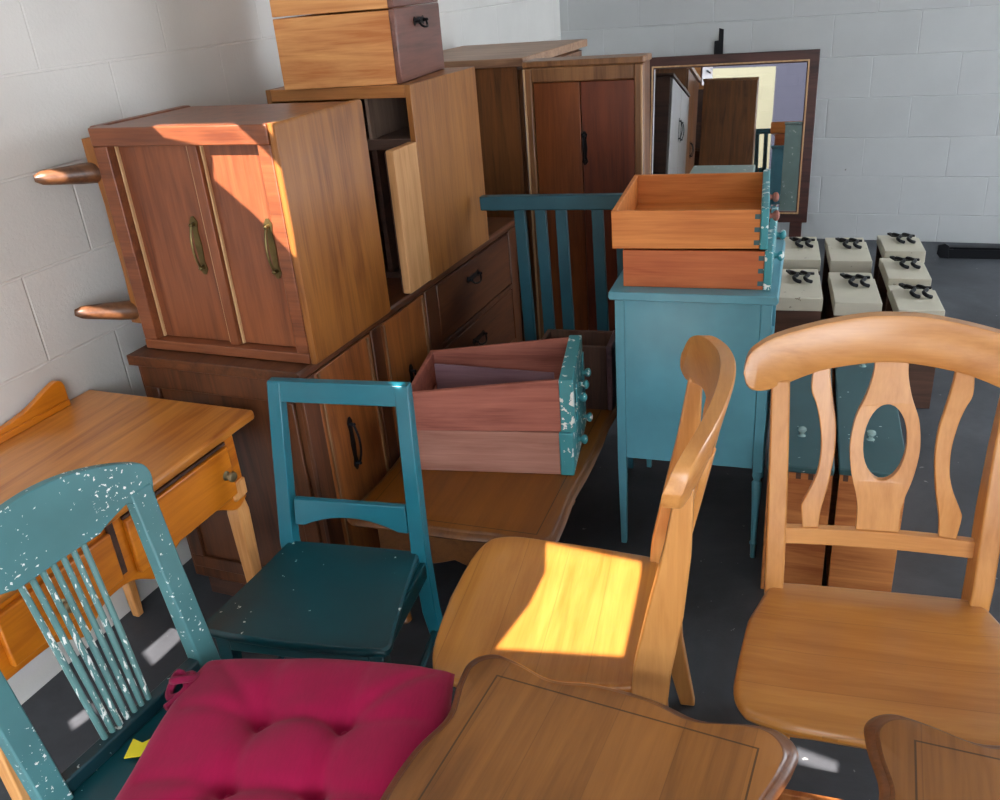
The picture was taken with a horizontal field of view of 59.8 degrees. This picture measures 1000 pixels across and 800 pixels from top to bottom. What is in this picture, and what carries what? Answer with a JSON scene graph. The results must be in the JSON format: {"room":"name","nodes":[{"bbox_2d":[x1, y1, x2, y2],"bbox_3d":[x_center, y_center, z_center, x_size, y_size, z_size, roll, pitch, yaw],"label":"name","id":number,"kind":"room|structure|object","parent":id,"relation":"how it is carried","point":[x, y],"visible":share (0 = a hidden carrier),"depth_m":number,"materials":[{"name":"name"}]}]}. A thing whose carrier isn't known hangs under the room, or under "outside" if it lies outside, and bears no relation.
{"room":"furniture storage room","nodes":[
{"label":"furniture storage room","id":0,"kind":"room"},
{"bbox_2d":[0,0,560,704],"bbox_3d":[-1.441,-0.678,2.313,0.250,3.000,9.300,6,28,22],"label":"wall","id":1,"kind":"structure","parent":0,"point":[68,67],"depth_m":2.56,"materials":[{"name":"white brick"}]},
{"bbox_2d":[0,237,999,799],"bbox_3d":[1.837,1.086,1.672,7.230,0.120,10.000,6,28,22],"label":"floor","id":2,"kind":"structure","parent":0,"point":[724,591],"depth_m":2.86,"materials":[{"name":"concrete"}]},
{"bbox_2d":[0,462,220,799],"bbox_3d":[-0.610,0.652,1.701,0.516,1.006,0.498,8,29,25],"label":"spindle chair","id":3,"kind":"object","parent":2,"relation":"on","point":[46,522],"visible":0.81,"depth_m":1.68,"materials":[{"name":"teal paint"}]},
{"bbox_2d":[124,739,149,758],"bbox_3d":[-0.692,0.687,1.722,0.086,0.018,0.075,6,28,21],"label":"wrapper","id":4,"kind":"object","parent":3,"relation":"on","point":[136,748],"visible":0.47,"depth_m":1.72,"materials":[{"name":"plastic"}]},
{"bbox_2d":[115,658,454,799],"bbox_3d":[-0.410,0.668,1.626,0.622,0.092,0.536,0,26,9],"label":"seat cushion","id":5,"kind":"object","parent":3,"relation":"on","point":[302,728],"visible":0.95,"depth_m":1.65,"materials":[{"name":"fabric"}]},
{"bbox_2d":[0,380,261,799],"bbox_3d":[-1.099,0.510,2.264,0.633,0.849,0.950,6,28,22],"label":"writing desk","id":6,"kind":"object","parent":2,"relation":"on","point":[188,450],"visible":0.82,"depth_m":2.25,"materials":[{"name":"brown wood"}]},
{"bbox_2d":[126,217,522,595],"bbox_3d":[-0.467,-0.054,3.293,0.627,0.880,1.631,6,28,22],"label":"dresser","id":7,"kind":"object","parent":2,"relation":"on","point":[339,451],"visible":0.5,"depth_m":2.69,"materials":[{"name":"brown wood"}]},
{"bbox_2d":[33,99,390,363],"bbox_3d":[-0.811,-0.489,2.506,0.766,0.635,0.500,6,28,22],"label":"base cabinet","id":8,"kind":"object","parent":7,"relation":"on","point":[252,230],"visible":1,"depth_m":2.37,"materials":[{"name":"red wood"}]},
{"bbox_2d":[265,66,488,293],"bbox_3d":[-0.442,-0.796,3.078,0.545,0.634,0.660,6,28,22],"label":"base cabinet","id":9,"kind":"object","parent":7,"relation":"on","point":[423,133],"visible":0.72,"depth_m":2.91,"materials":[{"name":"beige wood"}]},
{"bbox_2d":[273,2,444,89],"bbox_3d":[-0.444,-1.194,2.922,0.443,0.217,0.447,2,27,15],"label":"drawer","id":10,"kind":"object","parent":9,"relation":"on","point":[397,45],"visible":0.97,"depth_m":2.75,"materials":[{"name":"orange wood"}]},
{"bbox_2d":[269,0,437,16],"bbox_3d":[-0.462,-1.392,2.831,0.443,0.217,0.447,2,27,15],"label":"drawer","id":11,"kind":"object","parent":10,"relation":"on","point":[279,8],"visible":1,"depth_m":2.70,"materials":[{"name":"orange wood"}]},
{"bbox_2d":[364,118,410,149],"bbox_3d":[-0.425,-0.948,3.079,0.504,0.034,0.485,6,28,22],"label":"shelf","id":12,"kind":"object","parent":9,"relation":"attached to","point":[397,135],"depth_m":2.84,"materials":[{"name":"brown wood"}]},
{"bbox_2d":[206,377,442,666],"bbox_3d":[-0.428,0.456,2.192,0.480,0.904,0.471,2,27,15],"label":"chair","id":13,"kind":"object","parent":2,"relation":"on","point":[311,599],"visible":0.87,"depth_m":2.18,"materials":[{"name":"teal paint"}]},
{"bbox_2d":[347,388,616,623],"bbox_3d":[0.009,0.279,2.881,0.639,0.562,0.979,5,27,19],"label":"coffee table","id":14,"kind":"object","parent":2,"relation":"on","point":[465,510],"depth_m":2.61,"materials":[{"name":"brown walnut"}]},
{"bbox_2d":[541,329,616,409],"bbox_3d":[0.295,-0.110,3.043,0.286,0.239,0.158,3,27,16],"label":"drawer","id":15,"kind":"object","parent":14,"relation":"on","point":[598,347],"visible":0.35,"depth_m":2.98,"materials":[{"name":"brown wood"}]},
{"bbox_2d":[443,39,586,340],"bbox_3d":[0.011,-0.990,4.451,0.707,1.488,0.926,6,28,22],"label":"armoire","id":16,"kind":"object","parent":2,"relation":"on","point":[498,67],"visible":0.17,"depth_m":3.84,"materials":[{"name":"brown wood"}]},
{"bbox_2d":[479,193,634,468],"bbox_3d":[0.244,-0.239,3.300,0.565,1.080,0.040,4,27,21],"label":"chair","id":17,"kind":"object","parent":2,"relation":"on","point":[595,202],"visible":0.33,"depth_m":3.15,"materials":[{"name":"teal paint"}]},
{"bbox_2d":[432,335,735,706],"bbox_3d":[0.183,0.408,1.980,0.643,1.077,0.616,2,26,14],"label":"dining chair","id":18,"kind":"object","parent":2,"relation":"on","point":[563,612],"visible":0.9,"depth_m":1.95,"materials":[{"name":"brown wood"}]},
{"bbox_2d":[522,53,651,339],"bbox_3d":[0.402,-0.720,3.830,0.506,1.478,0.165,6,28,22],"label":"cabinet","id":19,"kind":"object","parent":2,"relation":"on","point":[587,118],"visible":0.62,"depth_m":3.61,"materials":[{"name":"brown wood"}]},
{"bbox_2d":[380,654,798,799],"bbox_3d":[0.118,0.922,1.482,0.633,0.560,0.666,8,28,24],"label":"end table","id":20,"kind":"object","parent":2,"relation":"on","point":[510,731],"visible":1,"depth_m":1.49,"materials":[{"name":"brown wood"}]},
{"bbox_2d":[608,170,785,557],"bbox_3d":[0.666,-0.128,2.919,0.511,1.156,0.586,4,27,18],"label":"nightstand","id":21,"kind":"object","parent":2,"relation":"on","point":[654,325],"depth_m":2.62,"materials":[{"name":"blue paint"}]},
{"bbox_2d":[650,28,820,236],"bbox_3d":[1.531,-1.851,5.884,1.130,1.544,0.254,5,27,20],"label":"leaning mirror","id":22,"kind":"object","parent":2,"relation":"on","point":[758,109],"visible":0.74,"depth_m":5.83,"materials":[{"name":"brown wood"}]},
{"bbox_2d":[760,369,834,588],"bbox_3d":[1.024,0.186,2.980,0.184,0.486,0.908,4,27,18],"label":"drawer","id":23,"kind":"object","parent":2,"relation":"on","point":[804,563],"visible":0.5,"depth_m":2.64,"materials":[{"name":"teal wood"}]},
{"bbox_2d":[774,269,822,332],"bbox_3d":[1.376,-0.357,4.060,0.196,0.474,0.468,3,27,16],"label":"drawer","id":24,"kind":"object","parent":2,"relation":"on","point":[801,297],"visible":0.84,"depth_m":3.83,"materials":[{"name":"paint"}]},
{"bbox_2d":[781,237,820,273],"bbox_3d":[1.552,-0.601,4.536,0.178,0.474,0.468,3,27,16],"label":"drawer","id":25,"kind":"object","parent":2,"relation":"on","point":[800,252],"visible":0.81,"depth_m":4.33,"materials":[{"name":"paint"}]},
{"bbox_2d":[777,789,842,799],"bbox_3d":[0.567,0.964,1.628,0.161,0.330,0.275,4,27,17],"label":"drawer","id":26,"kind":"object","parent":2,"relation":"on","point":[787,794],"visible":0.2,"depth_m":1.67,"materials":[{"name":"brown wood"}]},
{"bbox_2d":[820,237,871,319],"bbox_3d":[1.764,-0.583,4.460,0.188,0.474,0.468,3,27,16],"label":"drawer","id":27,"kind":"object","parent":2,"relation":"on","point":[852,255],"visible":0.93,"depth_m":4.30,"materials":[{"name":"paint"}]},
{"bbox_2d":[825,272,881,376],"bbox_3d":[1.591,-0.325,3.955,0.188,0.474,0.468,3,27,16],"label":"drawer","id":28,"kind":"object","parent":2,"relation":"on","point":[848,293],"visible":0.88,"depth_m":3.79,"materials":[{"name":"paint"}]},
{"bbox_2d":[826,363,904,591],"bbox_3d":[1.212,0.196,2.927,0.184,0.486,0.908,4,27,18],"label":"drawer","id":29,"kind":"object","parent":2,"relation":"on","point":[863,568],"visible":0.43,"depth_m":2.61,"materials":[{"name":"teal wood"}]},
{"bbox_2d":[733,311,999,748],"bbox_3d":[0.811,0.427,1.828,0.616,1.077,0.613,3,27,15],"label":"dining chair","id":30,"kind":"object","parent":2,"relation":"on","point":[816,662],"visible":0.97,"depth_m":1.87,"materials":[{"name":"brown wood"}]},
{"bbox_2d":[873,232,925,284],"bbox_3d":[2.039,-0.614,4.476,0.184,0.474,0.348,3,27,16],"label":"drawer","id":31,"kind":"object","parent":2,"relation":"on","point":[903,245],"visible":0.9,"depth_m":4.34,"materials":[{"name":"paint"}]},
{"bbox_2d":[877,256,931,310],"bbox_3d":[1.897,-0.435,4.130,0.178,0.474,0.368,3,27,16],"label":"drawer","id":32,"kind":"object","parent":2,"relation":"on","point":[893,270],"visible":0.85,"depth_m":4.00,"materials":[{"name":"paint"}]},
{"bbox_2d":[886,283,944,408],"bbox_3d":[1.781,-0.258,3.783,0.174,0.474,0.368,3,27,16],"label":"drawer","id":33,"kind":"object","parent":2,"relation":"on","point":[902,297],"visible":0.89,"depth_m":3.66,"materials":[{"name":"paint"}]},
{"bbox_2d":[864,714,999,799],"bbox_3d":[0.838,0.960,1.275,0.633,0.560,0.666,6,28,22],"label":"end table","id":34,"kind":"object","parent":2,"relation":"on","point":[910,759],"visible":1,"depth_m":1.42,"materials":[{"name":"brown wood"}]},
{"bbox_2d":[937,243,999,258],"bbox_3d":[3.589,-0.913,5.262,1.720,0.095,0.198,5,27,19],"label":"bed rail","id":35,"kind":"object","parent":2,"relation":"on","point":[944,250],"visible":1,"depth_m":5.44,"materials":[{"name":"black metal"}]},
{"bbox_2d":[411,335,590,431],"bbox_3d":[0.009,-0.057,2.726,0.539,0.172,0.351,0,26,10],"label":"drawer","id":36,"kind":"object","parent":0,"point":[534,385],"visible":0.93,"depth_m":2.62,"materials":[{"name":"brown wood"}]},
{"bbox_2d":[559,0,999,243],"bbox_3d":[3.415,-2.392,5.010,6.880,3.000,0.250,6,28,22],"label":"wall","id":37,"kind":"structure","parent":0,"point":[906,139],"depth_m":5.61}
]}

